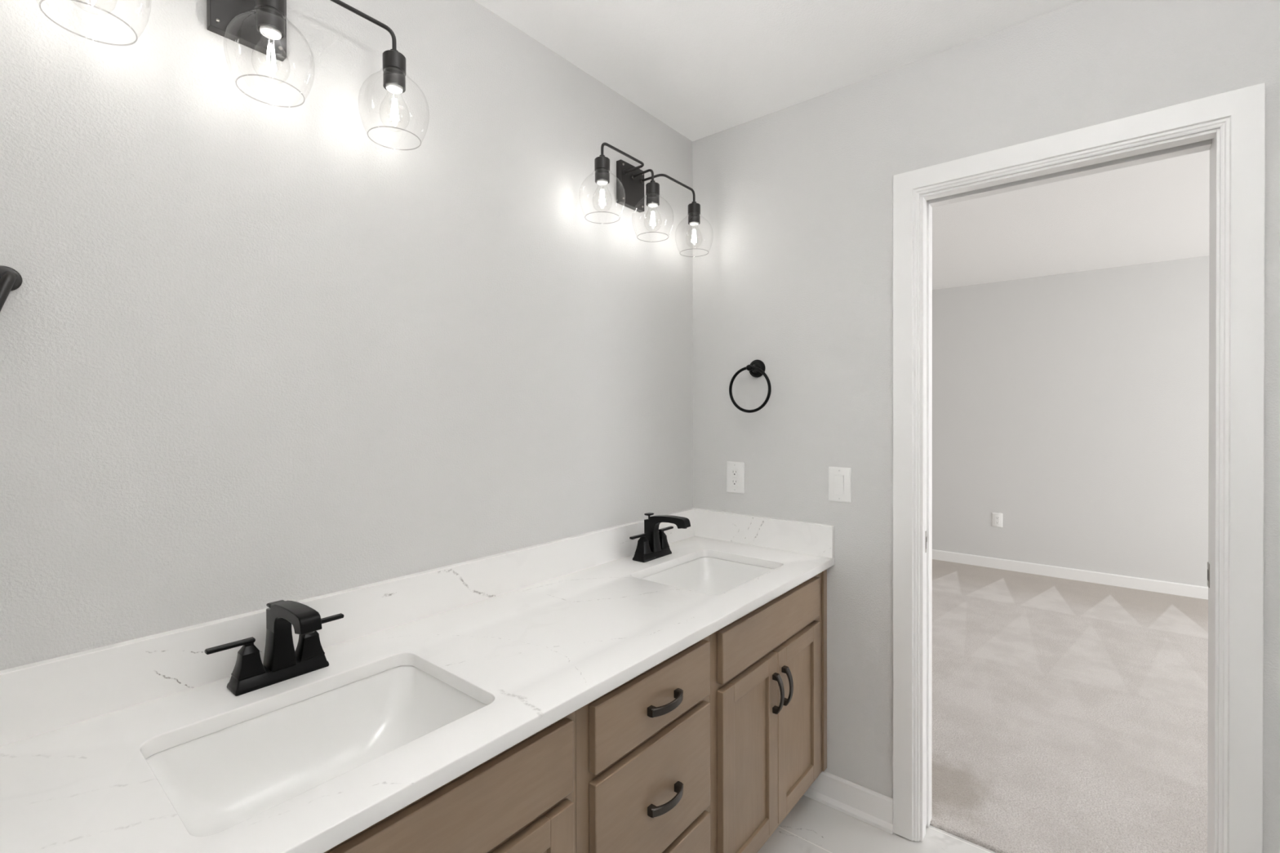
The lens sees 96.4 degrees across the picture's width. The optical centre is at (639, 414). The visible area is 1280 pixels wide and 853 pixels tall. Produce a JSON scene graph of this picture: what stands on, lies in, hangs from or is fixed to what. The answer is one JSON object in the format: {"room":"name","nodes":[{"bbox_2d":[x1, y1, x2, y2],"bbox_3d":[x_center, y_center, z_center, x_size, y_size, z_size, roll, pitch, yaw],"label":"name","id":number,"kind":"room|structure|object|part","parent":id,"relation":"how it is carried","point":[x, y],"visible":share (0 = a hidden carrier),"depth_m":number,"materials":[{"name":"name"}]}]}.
{"room":"bathroom","nodes":[
{"label":"bathroom","id":0,"kind":"room"},
{"bbox_2d":[0,0,693,671],"bbox_3d":[-0.886,0.124,1.070,0.120,2.440,3.570,0,0,39],"label":"wall","id":1,"kind":"structure","parent":0,"point":[261,344],"depth_m":1.20,"materials":[{"name":"white paint"}]},
{"bbox_2d":[0,265,22,311],"bbox_3d":[-0.958,-0.167,0.842,0.034,0.118,0.083,0,0,-20],"label":"wall hook","id":2,"kind":"object","parent":1,"relation":"attached to","point":[11,279],"visible":1,"depth_m":0.86,"materials":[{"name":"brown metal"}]},
{"bbox_2d":[206,0,286,72],"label":"vanity light","id":3,"kind":"object","parent":1,"relation":"attached to","point":[259,25],"depth_m":1.07,"materials":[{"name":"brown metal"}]},
{"bbox_2d":[255,0,285,39],"bbox_3d":[-0.676,-0.741,1.047,0.046,0.082,0.046,0,0,39],"label":"socket","id":4,"kind":"object","parent":3,"relation":"attached to","point":[270,14],"depth_m":1.03,"materials":[{"name":"black metal"}]},
{"bbox_3d":[-0.676,-0.706,1.048,0.035,0.019,0.035,0,0,39],"label":"bulb","id":5,"kind":"part","parent":3,"relation":"part of","materials":[{"name":"white glass"}]},
{"bbox_2d":[0,508,694,746],"bbox_3d":[-0.398,0.438,1.556,0.020,0.109,1.922,0,0,39],"label":"backsplash","id":6,"kind":"structure","parent":1,"relation":"attached to","point":[41,697],"depth_m":1.08,"materials":[{"name":"white stone"}]},
{"bbox_2d":[330,0,405,93],"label":"vanity light","id":7,"kind":"object","parent":1,"relation":"attached to","point":[393,61],"depth_m":1.21,"materials":[{"name":"black metal"}]},
{"bbox_3d":[-0.624,-0.805,1.180,0.097,0.053,0.206,0,0,39],"label":"arm","id":8,"kind":"part","parent":7,"relation":"part of","materials":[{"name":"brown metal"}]},
{"bbox_2d":[382,48,405,93],"bbox_3d":[-0.528,-0.742,1.229,0.046,0.082,0.046,0,0,39],"label":"socket","id":9,"kind":"object","parent":7,"relation":"attached to","point":[393,61],"depth_m":1.21,"materials":[{"name":"black metal"}]},
{"bbox_3d":[-0.528,-0.707,1.229,0.035,0.019,0.035,0,0,39],"label":"bulb","id":10,"kind":"part","parent":7,"relation":"part of","materials":[{"name":"white glass"}]},
{"bbox_2d":[594,142,700,243],"bbox_3d":[0.026,-0.733,1.940,0.185,0.270,0.638,0,0,39],"label":"vanity light","id":11,"kind":"object","parent":1,"relation":"attached to","point":[630,180],"visible":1,"depth_m":1.95,"materials":[{"name":"black metal"}]},
{"bbox_2d":[594,154,609,183],"bbox_3d":[-0.114,-0.746,1.734,0.046,0.082,0.046,0,0,39],"label":"socket","id":12,"kind":"object","parent":11,"relation":"attached to","point":[602,163],"depth_m":1.72,"materials":[{"name":"black metal"}]},
{"bbox_3d":[-0.114,-0.711,1.734,0.035,0.019,0.035,0,0,39],"label":"bulb","id":13,"kind":"part","parent":11,"relation":"part of","materials":[{"name":"white glass"}]},
{"bbox_3d":[-0.081,-0.809,1.844,0.097,0.053,0.222,0,0,39],"label":"arm","id":14,"kind":"part","parent":11,"relation":"part of","materials":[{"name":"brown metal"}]},
{"bbox_3d":[0.012,-0.810,1.958,0.098,0.053,0.018,0,0,41],"label":"arm","id":15,"kind":"part","parent":11,"relation":"part of","materials":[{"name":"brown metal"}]},
{"bbox_2d":[645,180,659,206],"bbox_3d":[0.043,-0.747,1.926,0.046,0.082,0.046,0,0,39],"label":"socket","id":16,"kind":"object","parent":11,"relation":"attached to","point":[652,188],"depth_m":1.91,"materials":[{"name":"black metal"}]},
{"bbox_3d":[0.043,-0.712,1.926,0.035,0.019,0.035,0,0,39],"label":"bulb","id":17,"kind":"part","parent":11,"relation":"part of","materials":[{"name":"white glass"}]},
{"bbox_3d":[0.103,-0.811,2.069,0.097,0.053,0.207,0,0,39],"label":"arm","id":18,"kind":"part","parent":11,"relation":"part of","materials":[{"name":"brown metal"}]},
{"bbox_2d":[688,200,700,224],"bbox_3d":[0.200,-0.749,2.118,0.046,0.082,0.046,0,0,39],"label":"socket","id":19,"kind":"object","parent":11,"relation":"attached to","point":[694,208],"depth_m":2.10,"materials":[{"name":"black metal"}]},
{"bbox_3d":[0.200,-0.714,2.119,0.035,0.019,0.035,0,0,39],"label":"bulb","id":20,"kind":"part","parent":11,"relation":"part of","materials":[{"name":"white glass"}]},
{"bbox_2d":[474,0,1209,289],"bbox_3d":[1.891,-1.153,1.128,6.940,0.100,7.430,0,0,39],"label":"ceiling","id":21,"kind":"structure","parent":0,"point":[702,68],"depth_m":1.88,"materials":[{"name":"white paint"}]},
{"bbox_2d":[757,795,995,852],"bbox_3d":[0.261,1.372,0.050,3.190,0.050,3.668,0,0,39],"label":"floor","id":22,"kind":"structure","parent":0,"point":[811,826],"depth_m":1.80,"materials":[{"name":"tile"}]},
{"bbox_2d":[324,711,576,852],"bbox_3d":[-0.545,0.933,0.920,0.592,0.822,0.747,0,0,39],"label":"base cabinet","id":23,"kind":"object","parent":22,"relation":"on","point":[522,799],"visible":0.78,"depth_m":0.90,"materials":[{"name":"brown wood"}]},
{"bbox_3d":[-0.224,0.717,0.906,0.018,0.047,0.203,0,0,39],"label":"rail","id":24,"kind":"part","parent":23,"relation":"part of","materials":[{"name":"brown wood"}]},
{"bbox_3d":[-0.224,0.942,0.907,0.018,0.498,0.314,0,0,39],"label":"door","id":25,"kind":"part","parent":23,"relation":"part of","materials":[{"name":"brown wood"}]},
{"bbox_2d":[575,635,710,852],"bbox_3d":[-0.163,0.930,1.386,0.592,0.822,0.457,0,0,39],"label":"base cabinet","id":26,"kind":"object","parent":22,"relation":"on","point":[642,747],"visible":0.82,"depth_m":1.19,"materials":[{"name":"brown wood"}]},
{"bbox_3d":[0.036,0.814,1.224,0.018,0.247,0.396,0,0,39],"label":"drawer","id":27,"kind":"part","parent":26,"relation":"part of","materials":[{"name":"brown wood"}]},
{"bbox_3d":[0.036,0.608,1.223,0.018,0.128,0.396,0,0,39],"label":"drawer","id":28,"kind":"part","parent":26,"relation":"part of","materials":[{"name":"brown wood"}]},
{"bbox_3d":[0.061,0.820,1.216,0.030,0.018,0.109,0,0,39],"label":"handle","id":29,"kind":"part","parent":26,"relation":"part of","materials":[{"name":"black metal"}]},
{"bbox_3d":[0.061,0.614,1.215,0.030,0.018,0.109,0,0,39],"label":"handle","id":30,"kind":"part","parent":26,"relation":"part of","materials":[{"name":"black metal"}]},
{"bbox_3d":[0.037,1.072,1.226,0.018,0.234,0.396,0,0,39],"label":"drawer","id":31,"kind":"part","parent":26,"relation":"part of","materials":[{"name":"brown wood"}]},
{"bbox_2d":[709,569,826,852],"bbox_3d":[0.215,0.926,1.849,0.592,0.822,0.738,0,0,39],"label":"base cabinet","id":32,"kind":"object","parent":22,"relation":"on","point":[768,666],"visible":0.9,"depth_m":1.61,"materials":[{"name":"brown wood"}]},
{"bbox_2d":[0,536,834,852],"bbox_3d":[-0.174,0.505,1.386,0.579,0.027,1.942,0,0,39],"label":"countertop","id":33,"kind":"structure","parent":32,"relation":"on","point":[536,655],"depth_m":0.98,"materials":[{"name":"white stone"}]},
{"bbox_2d":[204,600,344,696],"bbox_3d":[-0.633,0.420,1.042,0.174,0.149,0.230,0,0,39],"label":"faucet","id":34,"kind":"object","parent":33,"relation":"on","point":[281,663],"visible":1,"depth_m":1.05,"materials":[{"name":"black metal"}]},
{"bbox_3d":[-0.730,0.412,1.020,0.014,0.008,0.074,0,0,39],"label":"lever","id":35,"kind":"part","parent":34,"relation":"part of","materials":[{"name":"black metal"}]},
{"bbox_3d":[-0.712,0.443,1.041,0.040,0.056,0.044,0,0,39],"label":"handle","id":36,"kind":"part","parent":34,"relation":"part of","materials":[{"name":"black metal"}]},
{"bbox_3d":[-0.691,0.367,1.089,0.021,0.020,0.030,0,0,39],"label":"lift knob","id":37,"kind":"part","parent":34,"relation":"part of","materials":[{"name":"black metal"}]},
{"bbox_3d":[-0.680,0.483,1.081,0.053,0.024,0.157,0,0,39],"label":"plate","id":38,"kind":"part","parent":34,"relation":"part of","materials":[{"name":"black metal"}]},
{"bbox_3d":[-0.633,0.409,1.042,0.173,0.127,0.043,0,0,39],"label":"spout","id":39,"kind":"part","parent":34,"relation":"part of","materials":[{"name":"black metal"}]},
{"bbox_3d":[-0.648,0.443,1.120,0.040,0.056,0.044,0,0,39],"label":"handle","id":40,"kind":"part","parent":34,"relation":"part of","materials":[{"name":"black metal"}]},
{"bbox_3d":[-0.630,0.411,1.141,0.014,0.008,0.074,0,0,39],"label":"lever","id":41,"kind":"part","parent":34,"relation":"part of","materials":[{"name":"black metal"}]},
{"bbox_2d":[146,665,486,836],"bbox_3d":[-0.501,0.601,0.931,0.356,0.156,0.470,0,0,39],"label":"undermount sink","id":42,"kind":"object","parent":33,"relation":"in","point":[215,782],"visible":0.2,"depth_m":1.02,"materials":[{"name":"white ceramic"}]},
{"bbox_2d":[629,512,690,562],"bbox_3d":[0.090,0.414,1.925,0.174,0.149,0.230,0,0,39],"label":"faucet","id":43,"kind":"object","parent":33,"relation":"on","point":[652,544],"visible":1,"depth_m":1.94,"materials":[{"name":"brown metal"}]},
{"bbox_3d":[-0.007,0.405,1.903,0.014,0.008,0.074,0,0,39],"label":"lever","id":44,"kind":"part","parent":43,"relation":"part of","materials":[{"name":"black metal"}]},
{"bbox_3d":[0.011,0.437,1.925,0.040,0.056,0.044,0,0,39],"label":"handle","id":45,"kind":"part","parent":43,"relation":"part of","materials":[{"name":"black metal"}]},
{"bbox_3d":[0.032,0.349,1.972,0.021,0.020,0.030,0,0,39],"label":"lift knob","id":46,"kind":"part","parent":43,"relation":"part of","materials":[{"name":"black metal"}]},
{"bbox_3d":[0.043,0.476,1.964,0.053,0.024,0.157,0,0,39],"label":"plate","id":47,"kind":"part","parent":43,"relation":"part of","materials":[{"name":"black metal"}]},
{"bbox_3d":[0.075,0.436,2.003,0.040,0.056,0.044,0,0,39],"label":"handle","id":48,"kind":"part","parent":43,"relation":"part of","materials":[{"name":"black metal"}]},
{"bbox_3d":[0.092,0.404,2.024,0.014,0.008,0.074,0,0,39],"label":"lever","id":49,"kind":"part","parent":43,"relation":"part of","materials":[{"name":"black metal"}]},
{"bbox_3d":[0.090,0.403,1.925,0.173,0.127,0.043,0,0,39],"label":"spout","id":50,"kind":"part","parent":43,"relation":"part of","materials":[{"name":"black metal"}]},
{"bbox_2d":[642,556,773,595],"bbox_3d":[0.220,0.594,1.811,0.356,0.156,0.470,0,0,39],"label":"undermount sink","id":51,"kind":"object","parent":33,"relation":"in","point":[708,575],"visible":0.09,"depth_m":1.99,"materials":[{"name":"white ceramic"}]},
{"bbox_3d":[0.295,0.938,1.541,0.018,0.498,0.303,0,0,39],"label":"door","id":52,"kind":"part","parent":32,"relation":"part of","materials":[{"name":"brown wood"}]},
{"bbox_3d":[0.295,0.712,1.540,0.018,0.047,0.192,0,0,39],"label":"rail","id":53,"kind":"part","parent":32,"relation":"part of","materials":[{"name":"brown wood"}]},
{"bbox_3d":[0.292,0.938,1.544,0.008,0.416,0.204,0,0,39],"label":"panel","id":54,"kind":"part","parent":32,"relation":"part of","materials":[{"name":"brown wood"}]},
{"bbox_3d":[0.296,1.163,1.542,0.018,0.047,0.192,0,0,39],"label":"rail","id":55,"kind":"part","parent":32,"relation":"part of","materials":[{"name":"brown wood"}]},
{"bbox_3d":[0.393,0.792,1.621,0.030,0.109,0.018,0,0,39],"label":"handle","id":56,"kind":"part","parent":32,"relation":"part of","materials":[{"name":"black metal"}]},
{"bbox_3d":[0.430,0.792,1.667,0.030,0.109,0.018,0,0,39],"label":"handle","id":57,"kind":"part","parent":32,"relation":"part of","materials":[{"name":"black metal"}]},
{"bbox_3d":[0.492,0.936,1.782,0.018,0.498,0.312,0,0,39],"label":"door","id":58,"kind":"part","parent":32,"relation":"part of","materials":[{"name":"brown wood"}]},
{"bbox_3d":[0.491,0.710,1.780,0.018,0.047,0.201,0,0,39],"label":"rail","id":59,"kind":"part","parent":32,"relation":"part of","materials":[{"name":"brown wood"}]},
{"bbox_3d":[0.489,0.936,1.784,0.008,0.416,0.213,0,0,39],"label":"panel","id":60,"kind":"part","parent":32,"relation":"part of","materials":[{"name":"brown wood"}]},
{"bbox_3d":[0.492,1.161,1.783,0.018,0.047,0.201,0,0,39],"label":"rail","id":61,"kind":"part","parent":32,"relation":"part of","materials":[{"name":"brown wood"}]},
{"bbox_2d":[692,0,1279,852],"bbox_3d":[1.395,0.117,1.433,2.950,2.440,0.120,0,0,39],"label":"wall","id":62,"kind":"structure","parent":0,"point":[793,251],"depth_m":1.90,"materials":[{"name":"white paint"}]},
{"bbox_2d":[726,461,744,493],"bbox_3d":[0.364,0.240,2.194,0.076,0.119,0.008,0,0,39],"label":"power outlet","id":63,"kind":"object","parent":62,"relation":"attached to","point":[735,470],"visible":1,"depth_m":2.19,"materials":[{"name":"white plastic"}]},
{"bbox_2d":[730,468,738,486],"bbox_3d":[0.363,0.240,2.192,0.033,0.067,0.004,0,0,39],"label":"receptacle","id":64,"kind":"object","parent":63,"relation":"attached to","point":[734,472],"depth_m":2.19,"materials":[{"name":"grey plastic"}]},
{"bbox_2d":[728,360,771,413],"bbox_3d":[0.415,-0.106,2.108,0.171,0.198,0.072,0,0,39],"label":"towel ring","id":65,"kind":"object","parent":62,"relation":"attached to","point":[757,368],"visible":1,"depth_m":2.11,"materials":[{"name":"black metal"}]},
{"bbox_2d":[692,507,834,558],"bbox_3d":[0.434,0.433,2.131,0.579,0.109,0.020,0,0,39],"label":"backsplash","id":66,"kind":"structure","parent":62,"relation":"attached to","point":[802,537],"depth_m":2.09,"materials":[{"name":"white stone"}]},
{"bbox_2d":[828,466,851,502],"bbox_3d":[0.675,0.237,1.938,0.077,0.118,0.010,0,0,39],"label":"light switch","id":67,"kind":"object","parent":62,"relation":"attached to","point":[839,477],"visible":1,"depth_m":1.94,"materials":[{"name":"white plastic"}]},
{"bbox_2d":[803,771,893,834],"bbox_3d":[0.522,1.285,2.063,0.744,0.101,0.023,0,0,39],"label":"baseboard","id":68,"kind":"structure","parent":62,"relation":"attached to","point":[871,807],"depth_m":1.91,"materials":[{"name":"white wood"}]},
{"bbox_2d":[925,200,927,825],"bbox_3d":[0.637,0.308,2.056,0.715,2.030,0.035,0,0,39],"label":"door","id":69,"kind":"structure","parent":62,"relation":"in","point":[926,200],"depth_m":1.84,"materials":[{"name":"white wood"}]},
{"bbox_2d":[920,128,1220,852],"bbox_3d":[1.167,0.319,1.622,0.681,2.028,0.125,0,0,39],"label":"trim","id":70,"kind":"structure","parent":62,"relation":"attached to","point":[1210,140],"depth_m":1.58,"materials":[{"name":"white wood"}]},
{"bbox_3d":[1.447,0.407,1.454,0.005,0.060,0.028,0,0,39],"label":"strike plate","id":71,"kind":"part","parent":70,"relation":"part of","materials":[{"name":"silver metal"}]},
{"bbox_2d":[893,82,1265,852],"bbox_3d":[1.120,0.287,1.569,0.806,2.091,0.018,0,0,39],"label":"trim","id":72,"kind":"structure","parent":62,"relation":"attached to","point":[1239,114],"depth_m":1.35,"materials":[{"name":"white wood"}]},
{"bbox_2d":[932,255,1208,586],"bbox_3d":[4.208,0.121,3.963,6.940,2.490,0.120,0,0,39],"label":"wall","id":73,"kind":"structure","parent":0,"point":[1073,408],"depth_m":4.50,"materials":[{"name":"white paint"}]},
{"bbox_2d":[991,512,1002,527],"bbox_3d":[3.029,0.893,4.851,0.076,0.119,0.008,0,0,39],"label":"power outlet","id":74,"kind":"object","parent":73,"relation":"attached to","point":[997,518],"visible":1,"depth_m":4.85,"materials":[{"name":"white plastic"}]},
{"bbox_2d":[995,515,999,524],"bbox_3d":[3.028,0.893,4.849,0.033,0.067,0.004,0,0,39],"label":"receptacle","id":75,"kind":"object","parent":74,"relation":"attached to","point":[997,517],"depth_m":4.85,"materials":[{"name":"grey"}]},
{"bbox_2d":[932,549,1208,599],"bbox_3d":[4.168,1.266,3.917,6.700,0.090,0.014,0,0,39],"label":"baseboard","id":76,"kind":"structure","parent":73,"relation":"attached to","point":[1141,584],"depth_m":4.50,"materials":[{"name":"white wood"}]},
{"bbox_3d":[3.020,1.358,2.514,6.700,0.038,3.642,0,0,39],"label":"floor","id":77,"kind":"structure","parent":0,"visible":0},
{"bbox_2d":[930,559,1208,852],"bbox_3d":[3.019,1.323,2.513,6.700,0.016,3.644,0,0,39],"label":"carpet","id":78,"kind":"object","parent":77,"relation":"on","point":[1069,716],"visible":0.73,"depth_m":2.51,"materials":[{"name":"beige carpet"}]}
]}

